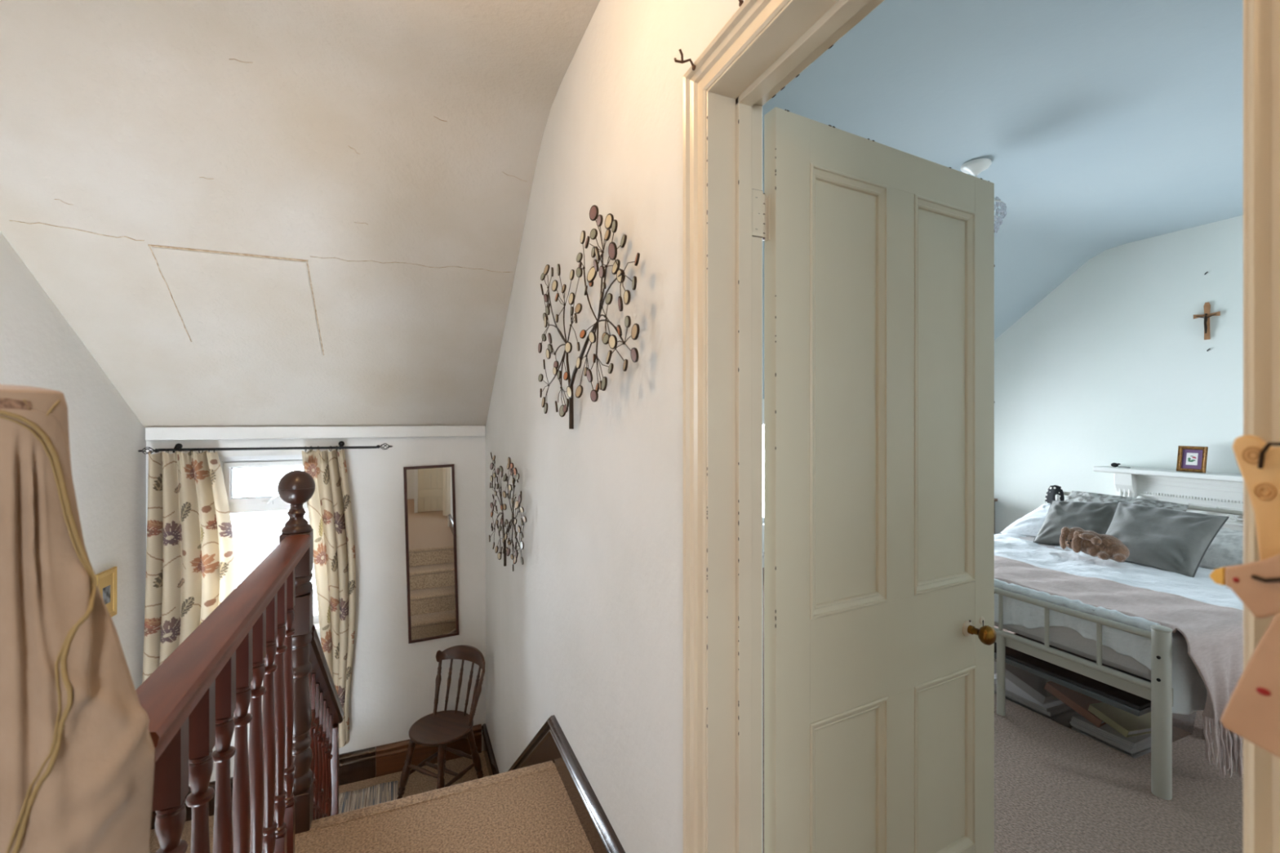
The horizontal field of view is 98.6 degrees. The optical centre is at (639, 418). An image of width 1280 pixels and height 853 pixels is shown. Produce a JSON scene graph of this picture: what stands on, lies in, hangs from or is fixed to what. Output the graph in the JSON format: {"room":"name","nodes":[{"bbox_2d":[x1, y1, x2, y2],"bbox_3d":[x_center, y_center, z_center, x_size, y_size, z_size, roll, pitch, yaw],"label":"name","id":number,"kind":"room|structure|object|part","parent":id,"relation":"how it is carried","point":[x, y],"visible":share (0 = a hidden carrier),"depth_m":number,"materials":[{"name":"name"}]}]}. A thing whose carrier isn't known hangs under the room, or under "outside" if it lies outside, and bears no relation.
{"room":"stair landing","nodes":[
{"label":"stair landing","id":0,"kind":"room"},
{"bbox_2d":[0,231,146,689],"bbox_3d":[-2.062,1.150,0.387,0.199,5.600,6.189,0,0,-19],"label":"wall","id":1,"kind":"structure","parent":0,"point":[39,348],"depth_m":2.77,"materials":[{"name":"paint"}]},
{"bbox_2d":[9,220,144,240],"bbox_3d":[-2.321,-0.778,2.280,0.412,0.027,0.014,0,0,-28],"label":"crack","id":2,"kind":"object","parent":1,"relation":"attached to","point":[10,220],"depth_m":2.27,"materials":[{"name":"paint"}]},
{"bbox_2d":[95,566,116,617],"bbox_3d":[-2.779,0.920,2.866,0.014,0.256,0.174,0,0,-19],"label":"framed photo","id":3,"kind":"object","parent":1,"relation":"attached to","point":[106,580],"visible":0.66,"depth_m":2.89,"materials":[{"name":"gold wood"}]},
{"bbox_2d":[102,585,110,604],"bbox_3d":[-2.777,0.920,2.867,0.002,0.090,0.064,0,0,-19],"label":"print","id":4,"kind":"object","parent":3,"relation":"attached to","point":[106,591],"depth_m":2.87},
{"bbox_2d":[0,0,599,428],"bbox_3d":[-1.148,-0.713,0.843,2.564,1.875,6.260,0,0,-23],"label":"ceiling","id":5,"kind":"structure","parent":0,"point":[119,112],"depth_m":2.27,"materials":[{"name":"paint"}]},
{"bbox_2d":[149,246,191,342],"bbox_3d":[-2.227,-0.573,2.624,0.008,0.357,0.480,0,0,-22],"label":"trim","id":6,"kind":"structure","parent":5,"relation":"attached to","point":[149,246],"depth_m":2.60,"materials":[{"name":"beige paint"}]},
{"bbox_2d":[147,244,307,262],"bbox_3d":[-1.863,-0.754,2.514,0.600,0.008,0.008,0,0,-23],"label":"trim","id":7,"kind":"structure","parent":5,"relation":"attached to","point":[148,245],"depth_m":2.50,"materials":[{"name":"beige paint"}]},
{"bbox_2d":[151,246,322,355],"bbox_3d":[-1.966,-0.559,2.765,0.590,0.398,0.532,0,0,-23],"label":"ceiling hatch","id":8,"kind":"object","parent":5,"relation":"attached to","point":[224,302],"depth_m":2.73,"materials":[{"name":"paint"}]},
{"bbox_2d":[306,262,324,355],"bbox_3d":[-1.694,-0.555,2.881,0.005,0.393,0.528,0,0,-22],"label":"trim","id":9,"kind":"structure","parent":5,"relation":"attached to","point":[307,262],"depth_m":2.85,"materials":[{"name":"beige paint"}]},
{"bbox_2d":[310,256,508,272],"bbox_3d":[-1.128,-0.780,2.796,0.952,0.026,0.014,0,0,-22],"label":"crack","id":10,"kind":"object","parent":5,"relation":"attached to","point":[310,256],"depth_m":2.79,"materials":[{"name":"beige paint"}]},
{"bbox_2d":[149,751,488,852],"bbox_3d":[-2.009,2.530,3.146,2.315,0.200,0.930,0,0,-23],"label":"floor","id":11,"kind":"structure","parent":0,"point":[418,783],"depth_m":3.68,"materials":[{"name":"beige carpet"}]},
{"bbox_2d":[338,781,398,813],"bbox_3d":[-1.788,2.421,3.323,0.604,0.013,0.532,0,0,-23],"label":"rag rug","id":12,"kind":"object","parent":11,"relation":"on","point":[382,793],"visible":0.24,"depth_m":3.52,"materials":[{"name":"grey fabric"}]},
{"bbox_2d":[294,760,555,835],"bbox_3d":[-0.970,1.949,2.478,0.900,1.202,1.160,0,0,-23],"label":"staircase","id":13,"kind":"structure","parent":11,"relation":"on","point":[329,821],"depth_m":1.96,"materials":[{"name":"beige carpet"}]},
{"bbox_2d":[308,624,343,820],"bbox_3d":[-1.355,1.564,2.352,0.075,1.731,1.057,0,0,-23],"label":"balustrade","id":14,"kind":"object","parent":13,"relation":"on","point":[327,713],"visible":0.55,"depth_m":2.33,"materials":[{"name":"brown wood"}]},
{"bbox_3d":[-1.350,1.130,2.340,0.075,0.864,1.032,0,0,-23],"label":"handrail","id":15,"kind":"part","parent":14,"relation":"part of","materials":[{"name":"brown wood"}]},
{"bbox_3d":[-1.564,1.996,2.804,0.050,0.868,0.060,0,0,-23],"label":"newel post","id":16,"kind":"part","parent":14,"relation":"part of","materials":[{"name":"brown wood"}]},
{"bbox_2d":[396,644,484,799],"bbox_3d":[-1.266,1.996,3.574,0.434,0.876,0.459,0,0,26],"label":"chair","id":17,"kind":"object","parent":11,"relation":"on","point":[440,729],"visible":0.95,"depth_m":3.59,"materials":[{"name":"brown wood"}]},
{"bbox_3d":[-1.475,2.220,3.479,0.128,0.428,0.049,0,0,-19],"label":"leg","id":18,"kind":"part","parent":17,"relation":"part of","materials":[{"name":"brown wood"}]},
{"bbox_3d":[-1.212,2.220,3.351,0.050,0.427,0.128,0,0,-9],"label":"leg","id":19,"kind":"part","parent":17,"relation":"part of","materials":[{"name":"brown wood"}]},
{"bbox_3d":[-1.278,1.997,3.549,0.394,0.034,0.390,0,0,26],"label":"seat","id":20,"kind":"part","parent":17,"relation":"part of","materials":[{"name":"brown wood"}]},
{"bbox_3d":[-1.345,2.220,3.748,0.050,0.427,0.128,0,0,-9],"label":"leg","id":21,"kind":"part","parent":17,"relation":"part of","materials":[{"name":"brown wood"}]},
{"bbox_3d":[-1.189,1.616,3.733,0.434,0.116,0.106,0,0,26],"label":"crest rail","id":22,"kind":"part","parent":17,"relation":"part of","materials":[{"name":"brown wood"}]},
{"bbox_3d":[-1.082,2.220,3.620,0.128,0.428,0.049,0,0,-19],"label":"leg","id":23,"kind":"part","parent":17,"relation":"part of","materials":[{"name":"brown wood"}]},
{"bbox_2d":[146,399,764,786],"bbox_3d":[-0.192,1.700,4.592,7.300,4.500,0.280,0,0,-23],"label":"wall","id":24,"kind":"structure","parent":0,"point":[393,680],"depth_m":3.79,"materials":[{"name":"paint"}]},
{"bbox_2d":[137,440,392,455],"bbox_3d":[-2.294,0.184,3.470,1.348,0.070,0.106,0,0,-23],"label":"curtain rod","id":25,"kind":"object","parent":24,"relation":"attached to","point":[178,447],"visible":0.99,"depth_m":3.40,"materials":[{"name":"black metal"}]},
{"bbox_2d":[142,450,235,683],"bbox_3d":[-2.682,1.154,3.264,0.456,1.932,0.153,0,0,-23],"label":"curtain","id":26,"kind":"object","parent":25,"relation":"hanging from","point":[190,553],"visible":0.56,"depth_m":3.25,"materials":[{"name":"floral cloth"}]},
{"bbox_2d":[301,448,355,748],"bbox_3d":[-2.007,1.158,3.555,0.308,1.924,0.142,0,0,-23],"label":"curtain","id":27,"kind":"object","parent":25,"relation":"hanging from","point":[330,514],"visible":0.81,"depth_m":3.54,"materials":[{"name":"floral cloth"}]},
{"bbox_2d":[218,454,319,622],"bbox_3d":[-2.400,0.802,3.596,0.605,1.135,0.113,0,0,-23],"label":"window","id":28,"kind":"structure","parent":24,"relation":"in","point":[271,503],"depth_m":3.55,"materials":[{"name":"white plastic"}]},
{"bbox_3d":[-2.407,0.412,3.612,0.515,0.265,0.058,0,0,-23],"label":"sash","id":29,"kind":"part","parent":28,"relation":"part of","materials":[{"name":"white plastic"}]},
{"bbox_3d":[-2.371,0.520,3.572,0.143,0.074,0.047,0,0,-23],"label":"handle","id":30,"kind":"part","parent":28,"relation":"part of","materials":[{"name":"white plastic"}]},
{"bbox_2d":[145,425,485,440],"bbox_3d":[-2.014,0.089,3.623,1.935,0.078,0.049,0,0,-23],"label":"trim","id":31,"kind":"structure","parent":24,"relation":"attached to","point":[152,433],"depth_m":3.53,"materials":[{"name":"paint"}]},
{"bbox_2d":[150,724,481,830],"bbox_3d":[-2.027,2.330,3.628,1.905,0.200,0.030,0,0,-23],"label":"baseboard","id":32,"kind":"structure","parent":24,"relation":"attached to","point":[390,757],"depth_m":3.74,"materials":[{"name":"brown wood"}]},
{"bbox_2d":[313,622,319,632],"bbox_3d":[-2.373,1.381,3.533,0.605,0.027,0.130,0,0,-23],"label":"trim","id":33,"kind":"structure","parent":24,"relation":"attached to","point":[316,624],"depth_m":3.61,"materials":[{"name":"white"}]},
{"bbox_2d":[403,464,458,644],"bbox_3d":[-1.466,0.942,3.876,0.367,1.233,0.022,0,0,-23],"label":"wall mirror","id":34,"kind":"object","parent":24,"relation":"attached to","point":[429,494],"visible":1,"depth_m":3.87,"materials":[{"name":"brown mirror"}]},
{"bbox_2d":[762,549,764,567],"bbox_3d":[0.979,1.272,4.931,4.282,0.157,0.030,0,0,-23],"label":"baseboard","id":35,"kind":"structure","parent":24,"relation":"attached to","point":[763,549],"depth_m":4.99,"materials":[{"name":"white"}]},
{"bbox_2d":[485,0,744,852],"bbox_3d":[0.068,1.150,1.419,0.123,5.600,6.050,0,0,-23],"label":"wall","id":36,"kind":"structure","parent":0,"point":[587,633],"depth_m":1.62,"materials":[{"name":"paint"}]},
{"bbox_2d":[488,452,526,571],"bbox_3d":[-0.731,0.519,3.005,0.056,0.644,1.050,0,0,-23],"label":"tree sculpture","id":37,"kind":"object","parent":36,"relation":"attached to","point":[510,465],"visible":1,"depth_m":2.92,"materials":[{"name":"brown metal"}]},
{"bbox_2d":[481,715,625,852],"bbox_3d":[-0.520,1.812,2.585,0.030,1.237,3.133,0,0,-23],"label":"baseboard","id":38,"kind":"structure","parent":36,"relation":"attached to","point":[550,743],"depth_m":1.95,"materials":[{"name":"wood"}]},
{"bbox_2d":[537,204,639,429],"bbox_3d":[-0.204,-0.288,1.778,0.056,0.648,1.030,0,0,-22],"label":"tree sculpture","id":39,"kind":"object","parent":36,"relation":"attached to","point":[610,222],"visible":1,"depth_m":1.62,"materials":[{"name":"brown metal"}]},
{"bbox_2d":[674,48,695,70],"bbox_3d":[0.088,-0.710,1.098,0.036,0.034,0.031,0,0,-23],"label":"hook","id":40,"kind":"object","parent":36,"relation":"attached to","point":[682,61],"visible":1,"depth_m":1.09,"materials":[{"name":"brown metal"}]},
{"bbox_2d":[738,0,743,6],"bbox_3d":[0.154,-0.723,0.946,0.036,0.034,0.031,0,0,-23],"label":"curtain hook","id":41,"kind":"object","parent":36,"relation":"attached to","point":[741,2],"visible":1,"depth_m":0.94,"materials":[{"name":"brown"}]},
{"bbox_2d":[751,188,763,238],"bbox_3d":[0.242,-0.424,1.138,0.027,0.098,0.004,0,0,-23],"label":"hinge","id":42,"kind":"object","parent":36,"relation":"attached to","point":[757,195],"depth_m":1.14,"materials":[{"name":"beige paint"}]},
{"bbox_2d":[706,44,833,735],"bbox_3d":[0.299,-0.006,0.875,0.134,1.288,0.531,0,0,-23],"label":"trim","id":43,"kind":"structure","parent":36,"relation":"attached to","point":[832,45],"depth_m":1.09,"materials":[{"name":"beige wood"}]},
{"bbox_2d":[762,106,996,852],"bbox_3d":[0.628,0.347,1.311,0.808,1.993,0.110,0,0,-28],"label":"door","id":44,"kind":"structure","parent":36,"relation":"in","point":[880,635],"depth_m":1.30,"materials":[{"name":"beige paint"}]},
{"bbox_3d":[0.469,0.900,1.264,0.258,0.488,0.012,0,0,-28],"label":"panel","id":45,"kind":"part","parent":44,"relation":"part of","materials":[{"name":"beige paint"}]},
{"bbox_3d":[0.469,-0.059,1.264,0.258,0.995,0.012,0,0,-28],"label":"panel","id":46,"kind":"part","parent":44,"relation":"part of","materials":[{"name":"beige paint"}]},
{"bbox_3d":[0.475,0.900,1.252,0.250,0.480,0.016,0,0,-28],"label":"panel moulding","id":47,"kind":"part","parent":44,"relation":"part of","materials":[{"name":"beige paint"}]},
{"bbox_3d":[0.475,-0.059,1.252,0.250,0.987,0.016,0,0,-28],"label":"panel moulding","id":48,"kind":"part","parent":44,"relation":"part of","materials":[{"name":"beige paint"}]},
{"bbox_3d":[0.623,0.348,1.347,0.601,1.992,0.035,0,0,-28],"label":"cross rail","id":49,"kind":"part","parent":44,"relation":"part of","materials":[{"name":"beige paint"}]},
{"bbox_3d":[0.777,0.900,1.429,0.260,0.488,0.012,0,0,-28],"label":"panel","id":50,"kind":"part","parent":44,"relation":"part of","materials":[{"name":"beige paint"}]},
{"bbox_3d":[0.777,-0.059,1.429,0.260,0.995,0.012,0,0,-28],"label":"panel","id":51,"kind":"part","parent":44,"relation":"part of","materials":[{"name":"beige paint"}]},
{"bbox_3d":[0.784,0.900,1.417,0.252,0.480,0.016,0,0,-28],"label":"panel moulding","id":52,"kind":"part","parent":44,"relation":"part of","materials":[{"name":"beige paint"}]},
{"bbox_3d":[0.784,-0.059,1.417,0.252,0.987,0.016,0,0,-28],"label":"panel moulding","id":53,"kind":"part","parent":44,"relation":"part of","materials":[{"name":"beige paint"}]},
{"bbox_3d":[0.883,0.555,1.423,0.049,0.049,0.064,0,0,-28],"label":"knob","id":54,"kind":"part","parent":44,"relation":"part of","materials":[{"name":"gold metal"}]},
{"bbox_2d":[683,0,1279,852],"bbox_3d":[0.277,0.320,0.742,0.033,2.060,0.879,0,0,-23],"label":"trim","id":55,"kind":"structure","parent":36,"relation":"attached to","point":[752,17],"depth_m":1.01,"materials":[{"name":"beige paint"}]},
{"bbox_2d":[294,567,1243,852],"bbox_3d":[0.974,1.450,1.730,6.936,0.201,5.900,0,0,-23],"label":"floor","id":56,"kind":"structure","parent":0,"point":[1058,788],"depth_m":1.90,"materials":[{"name":"carpet"}]},
{"bbox_2d":[135,470,315,852],"bbox_3d":[-0.845,0.820,1.163,0.107,1.660,1.551,0,0,-24],"label":"balustrade","id":57,"kind":"object","parent":56,"relation":"on","point":[261,632],"visible":0.99,"depth_m":1.15,"materials":[{"name":"brown wood"}]},
{"bbox_2d":[0,384,155,852],"bbox_3d":[-0.570,0.600,0.443,0.349,1.260,0.144,0,0,0],"label":"draped cloth","id":58,"kind":"object","parent":57,"relation":"hanging from","point":[77,750],"visible":1,"depth_m":0.45,"materials":[{"name":"brown fabric"}]},
{"bbox_3d":[-0.866,0.403,1.223,0.075,0.051,1.237,0,0,-23],"label":"handrail","id":59,"kind":"part","parent":57,"relation":"part of","materials":[{"name":"brown wood"}]},
{"bbox_3d":[-1.137,0.966,1.823,0.093,1.368,0.093,0,0,-23],"label":"newel post","id":60,"kind":"part","parent":57,"relation":"part of","materials":[{"name":"brown wood"}]},
{"bbox_2d":[994,497,997,534],"bbox_3d":[2.932,1.038,5.085,0.497,0.625,0.420,0,0,-23],"label":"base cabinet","id":61,"kind":"object","parent":56,"relation":"on","point":[995,500],"visible":0.02,"depth_m":5.00,"materials":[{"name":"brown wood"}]},
{"bbox_2d":[994,633,1191,758],"bbox_3d":[2.037,1.234,2.550,0.487,0.223,0.672,0,0,-23],"label":"storage box","id":62,"kind":"object","parent":56,"relation":"on","point":[1136,705],"visible":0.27,"depth_m":2.38,"materials":[{"name":"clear plastic"}]},
{"bbox_2d":[994,658,1059,704],"bbox_3d":[1.896,1.246,2.668,0.262,0.129,0.284,0,0,-23],"label":"ring binder","id":63,"kind":"object","parent":62,"relation":"in","point":[1033,685],"visible":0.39,"depth_m":2.59,"materials":[{"name":"white"}]},
{"bbox_2d":[994,678,1071,716],"bbox_3d":[1.897,1.324,2.653,0.266,0.036,0.292,0,0,-23],"label":"paper stack","id":64,"kind":"object","parent":62,"relation":"in","point":[1013,691],"visible":0.29,"depth_m":2.55,"materials":[{"name":"white paper"}]},
{"bbox_3d":[2.037,1.130,2.550,0.483,0.014,0.668,0,0,-23],"label":"lid","id":65,"kind":"part","parent":62,"relation":"part of","materials":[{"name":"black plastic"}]},
{"bbox_2d":[1044,680,1106,727],"bbox_3d":[2.006,1.246,2.465,0.280,0.108,0.219,0,0,-27],"label":"ring binder","id":66,"kind":"object","parent":62,"relation":"in","point":[1080,703],"visible":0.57,"depth_m":2.42,"materials":[{"name":"brown"}]},
{"bbox_2d":[1069,714,1151,754],"bbox_3d":[2.036,1.320,2.348,0.268,0.044,0.227,0,0,-23],"label":"paper stack","id":67,"kind":"object","parent":62,"relation":"in","point":[1133,744],"visible":0.46,"depth_m":2.26,"materials":[{"name":"white paper"}]},
{"bbox_2d":[1088,702,1151,737],"bbox_3d":[2.050,1.254,2.312,0.253,0.078,0.153,0,0,-17],"label":"ring binder","id":68,"kind":"object","parent":62,"relation":"in","point":[1127,724],"visible":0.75,"depth_m":2.27,"materials":[{"name":"beige"}]},
{"bbox_2d":[994,491,1243,799],"bbox_3d":[2.527,0.945,3.094,2.160,0.811,1.590,0,0,-23],"label":"bed","id":69,"kind":"object","parent":56,"relation":"on","point":[1159,691],"visible":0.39,"depth_m":2.08,"materials":[{"name":"white wood"}]},
{"bbox_3d":[1.648,1.165,2.514,0.034,0.370,0.034,0,0,-23],"label":"leg","id":70,"kind":"part","parent":69,"relation":"part of","materials":[{"name":"grey metal"}]},
{"bbox_2d":[1044,484,1064,503],"bbox_3d":[3.168,0.639,4.207,0.078,0.262,0.122,0,0,-10],"label":"bag","id":71,"kind":"object","parent":69,"relation":"hanging from","point":[1055,492],"visible":0.51,"depth_m":4.18,"materials":[{"name":"black fabric"}]},
{"bbox_3d":[1.565,0.973,2.677,0.024,0.024,1.492,0,0,-23],"label":"cross rail","id":72,"kind":"part","parent":69,"relation":"part of","materials":[{"name":"grey metal"}]},
{"bbox_3d":[1.565,0.788,2.677,0.026,0.026,1.492,0,0,-23],"label":"cross rail","id":73,"kind":"part","parent":69,"relation":"part of","materials":[{"name":"grey metal"}]},
{"bbox_2d":[994,536,1227,679],"bbox_3d":[2.528,0.898,3.094,2.000,0.167,1.472,0,0,-23],"label":"mattress","id":74,"kind":"object","parent":69,"relation":"on","point":[1065,638],"visible":0.08,"depth_m":2.27,"materials":[{"name":"grey fabric"}]},
{"bbox_2d":[994,533,1243,715],"bbox_3d":[2.513,0.932,3.074,2.025,0.377,1.614,0,0,-23],"label":"duvet","id":75,"kind":"object","parent":74,"relation":"on","point":[1189,690],"visible":0.33,"depth_m":2.46,"materials":[{"name":"white fabric"}]},
{"bbox_2d":[1000,502,1050,537],"bbox_3d":[2.912,0.726,3.793,0.520,0.238,0.525,0,0,-23],"label":"pillow","id":76,"kind":"object","parent":75,"relation":"on","point":[1030,524],"visible":0.2,"depth_m":3.86,"materials":[{"name":"white fabric"}]},
{"bbox_2d":[1063,490,1188,511],"bbox_3d":[3.115,0.648,3.625,0.296,0.272,0.745,0,0,-23],"label":"pillow","id":77,"kind":"object","parent":76,"relation":"on","point":[1077,496],"visible":0.2,"depth_m":3.64,"materials":[{"name":"grey fabric"}]},
{"bbox_2d":[1032,500,1117,545],"bbox_3d":[2.779,0.666,3.508,0.219,0.303,0.416,0,0,-37],"label":"cushion","id":78,"kind":"object","parent":75,"relation":"on","point":[1096,517],"visible":0.77,"depth_m":3.50,"materials":[{"name":"fabric"}]},
{"bbox_2d":[1059,526,1129,562],"bbox_3d":[2.572,0.706,3.108,0.167,0.152,0.314,0,0,-23],"label":"plush toy","id":79,"kind":"object","parent":75,"relation":"on","point":[1103,546],"visible":1,"depth_m":3.07,"materials":[{"name":"brown fur"}]},
{"bbox_3d":[2.529,0.674,3.088,0.048,0.058,0.106,0,0,-23],"label":"arm","id":80,"kind":"part","parent":79,"relation":"part of"},
{"bbox_2d":[994,555,1243,779],"bbox_3d":[1.906,1.032,2.759,0.662,0.578,1.638,0,0,-23],"label":"throw blanket","id":81,"kind":"object","parent":75,"relation":"on","point":[1213,634],"visible":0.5,"depth_m":2.12,"materials":[{"name":"beige fabric"}]},
{"bbox_2d":[1105,501,1229,577],"bbox_3d":[2.877,0.662,3.091,0.313,0.315,0.505,0,0,-19],"label":"cushion","id":82,"kind":"object","parent":75,"relation":"on","point":[1167,540],"visible":0.9,"depth_m":2.98,"materials":[{"name":"fabric"}]},
{"bbox_2d":[1199,527,1243,569],"bbox_3d":[3.275,0.728,2.930,0.380,0.223,0.573,0,0,-23],"label":"pillow","id":83,"kind":"object","parent":75,"relation":"on","point":[1226,548],"visible":0.3,"depth_m":2.97,"materials":[{"name":"white fabric"}]},
{"bbox_3d":[3.492,0.565,3.512,0.026,0.026,1.492,0,0,-23],"label":"cross rail","id":84,"kind":"part","parent":69,"relation":"part of","materials":[{"name":"grey metal"}]},
{"bbox_3d":[1.869,1.054,1.974,0.055,0.592,0.055,0,0,-23],"label":"post","id":85,"kind":"part","parent":69,"relation":"part of","materials":[{"name":"grey metal"}]},
{"bbox_2d":[1093,465,1243,531],"bbox_3d":[3.837,0.858,3.570,0.210,0.985,1.460,0,0,-23],"label":"fireplace","id":86,"kind":"object","parent":56,"relation":"on","point":[1210,490],"visible":0.34,"depth_m":3.77,"materials":[{"name":"white wood"}]},
{"bbox_2d":[1111,462,1130,468],"bbox_3d":[3.568,0.348,4.087,0.030,0.036,0.125,0,0,-23],"label":"ornament","id":87,"kind":"object","parent":86,"relation":"on","point":[1113,464],"visible":1,"depth_m":4.10,"materials":[{"name":"black"}]},
{"bbox_2d":[1093,465,1243,482],"bbox_3d":[3.837,0.385,3.570,0.210,0.040,1.460,0,0,-23],"label":"mantel shelf","id":88,"kind":"object","parent":86,"relation":"attached to","point":[1133,472],"depth_m":3.81,"materials":[{"name":"white wood"}]},
{"bbox_3d":[3.845,0.496,3.573,0.017,0.178,0.980,0,0,-23],"label":"frieze moulding","id":89,"kind":"part","parent":86,"relation":"part of","materials":[{"name":"white wood"}]},
{"bbox_2d":[1176,445,1208,473],"bbox_3d":[3.752,0.276,3.745,0.043,0.176,0.152,0,0,-20],"label":"framed print","id":90,"kind":"object","parent":86,"relation":"on","point":[1189,459],"visible":1,"depth_m":3.74,"materials":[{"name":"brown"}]},
{"bbox_2d":[1187,455,1195,462],"bbox_3d":[3.754,0.274,3.745,0.001,0.043,0.045,10,-3,-20],"label":"flower","id":91,"kind":"object","parent":90,"relation":"on","point":[1192,460],"depth_m":3.75,"materials":[{"name":"multicoloured paper"}]},
{"bbox_2d":[1186,453,1198,465],"bbox_3d":[3.755,0.275,3.746,0.002,0.082,0.060,10,-3,-20],"label":"print","id":92,"kind":"object","parent":90,"relation":"attached to","point":[1196,455],"depth_m":3.74},
{"bbox_3d":[3.842,0.836,3.572,0.017,0.469,1.017,0,0,-23],"label":"arch moulding","id":93,"kind":"part","parent":86,"relation":"part of","materials":[{"name":"white wood"}]},
{"bbox_3d":[3.842,0.873,3.572,0.017,0.395,0.857,0,0,-23],"label":"arch moulding","id":94,"kind":"part","parent":86,"relation":"part of","materials":[{"name":"white"}]},
{"bbox_3d":[3.842,0.854,3.572,0.017,0.432,0.937,0,0,-23],"label":"arch moulding","id":95,"kind":"part","parent":86,"relation":"part of","materials":[{"name":"white"}]},
{"bbox_2d":[762,0,1243,399],"bbox_3d":[2.125,-0.840,2.506,4.508,1.620,5.810,0,0,-23],"label":"ceiling","id":96,"kind":"structure","parent":0,"point":[1101,126],"depth_m":2.36,"materials":[{"name":"paint"}]},
{"bbox_2d":[960,158,1006,232],"bbox_3d":[1.754,-1.133,2.875,0.267,0.389,0.266,0,0,-23],"label":"ceiling light","id":97,"kind":"object","parent":96,"relation":"hanging from","point":[974,167],"visible":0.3,"depth_m":2.83,"materials":[{"name":"white glass"}]},
{"bbox_2d":[994,214,1243,534],"bbox_3d":[4.139,-0.050,3.401,0.200,3.200,5.750,0,0,-23],"label":"wall","id":98,"kind":"structure","parent":0,"point":[1114,364],"depth_m":4.21,"materials":[{"name":"paint"}]},
{"bbox_2d":[1193,302,1220,339],"bbox_3d":[3.858,-0.666,3.752,0.033,0.254,0.136,0,0,-23],"label":"crucifix","id":99,"kind":"object","parent":98,"relation":"attached to","point":[1206,315],"visible":1,"depth_m":3.75,"materials":[{"name":"brown wood"}]},
{"bbox_3d":[3.861,-0.705,3.754,0.003,0.030,0.136,0,0,-23],"label":"cross arm","id":100,"kind":"part","parent":99,"relation":"part of","materials":[{"name":"brown wood"}]},
{"bbox_3d":[0.398,0.058,0.334,0.023,0.135,0.005,0,0,-23],"label":"string","id":101,"kind":"object","parent":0,"visible":0},
{"bbox_2d":[1208,554,1279,618],"bbox_3d":[0.394,0.099,0.346,0.011,0.056,0.052,0,0,-23],"label":"wooden ornament","id":102,"kind":"object","parent":101,"relation":"hanging from","point":[1256,584],"visible":1,"depth_m":0.35,"materials":[{"name":"brown wood"}]},
{"bbox_2d":[1220,613,1279,758],"bbox_3d":[0.385,0.155,0.331,0.009,0.099,0.051,0,0,-23],"label":"wooden ornament","id":103,"kind":"object","parent":101,"relation":"hanging from","point":[1252,712],"visible":1,"depth_m":0.34,"materials":[{"name":"brown wood"}]},
{"bbox_2d":[1231,435,1279,560],"bbox_3d":[0.406,0.054,0.351,0.014,0.087,0.042,0,0,-23],"label":"wooden ornament","id":104,"kind":"object","parent":101,"relation":"hanging from","point":[1258,462],"visible":1,"depth_m":0.36,"materials":[{"name":"brown wood"}]}
]}

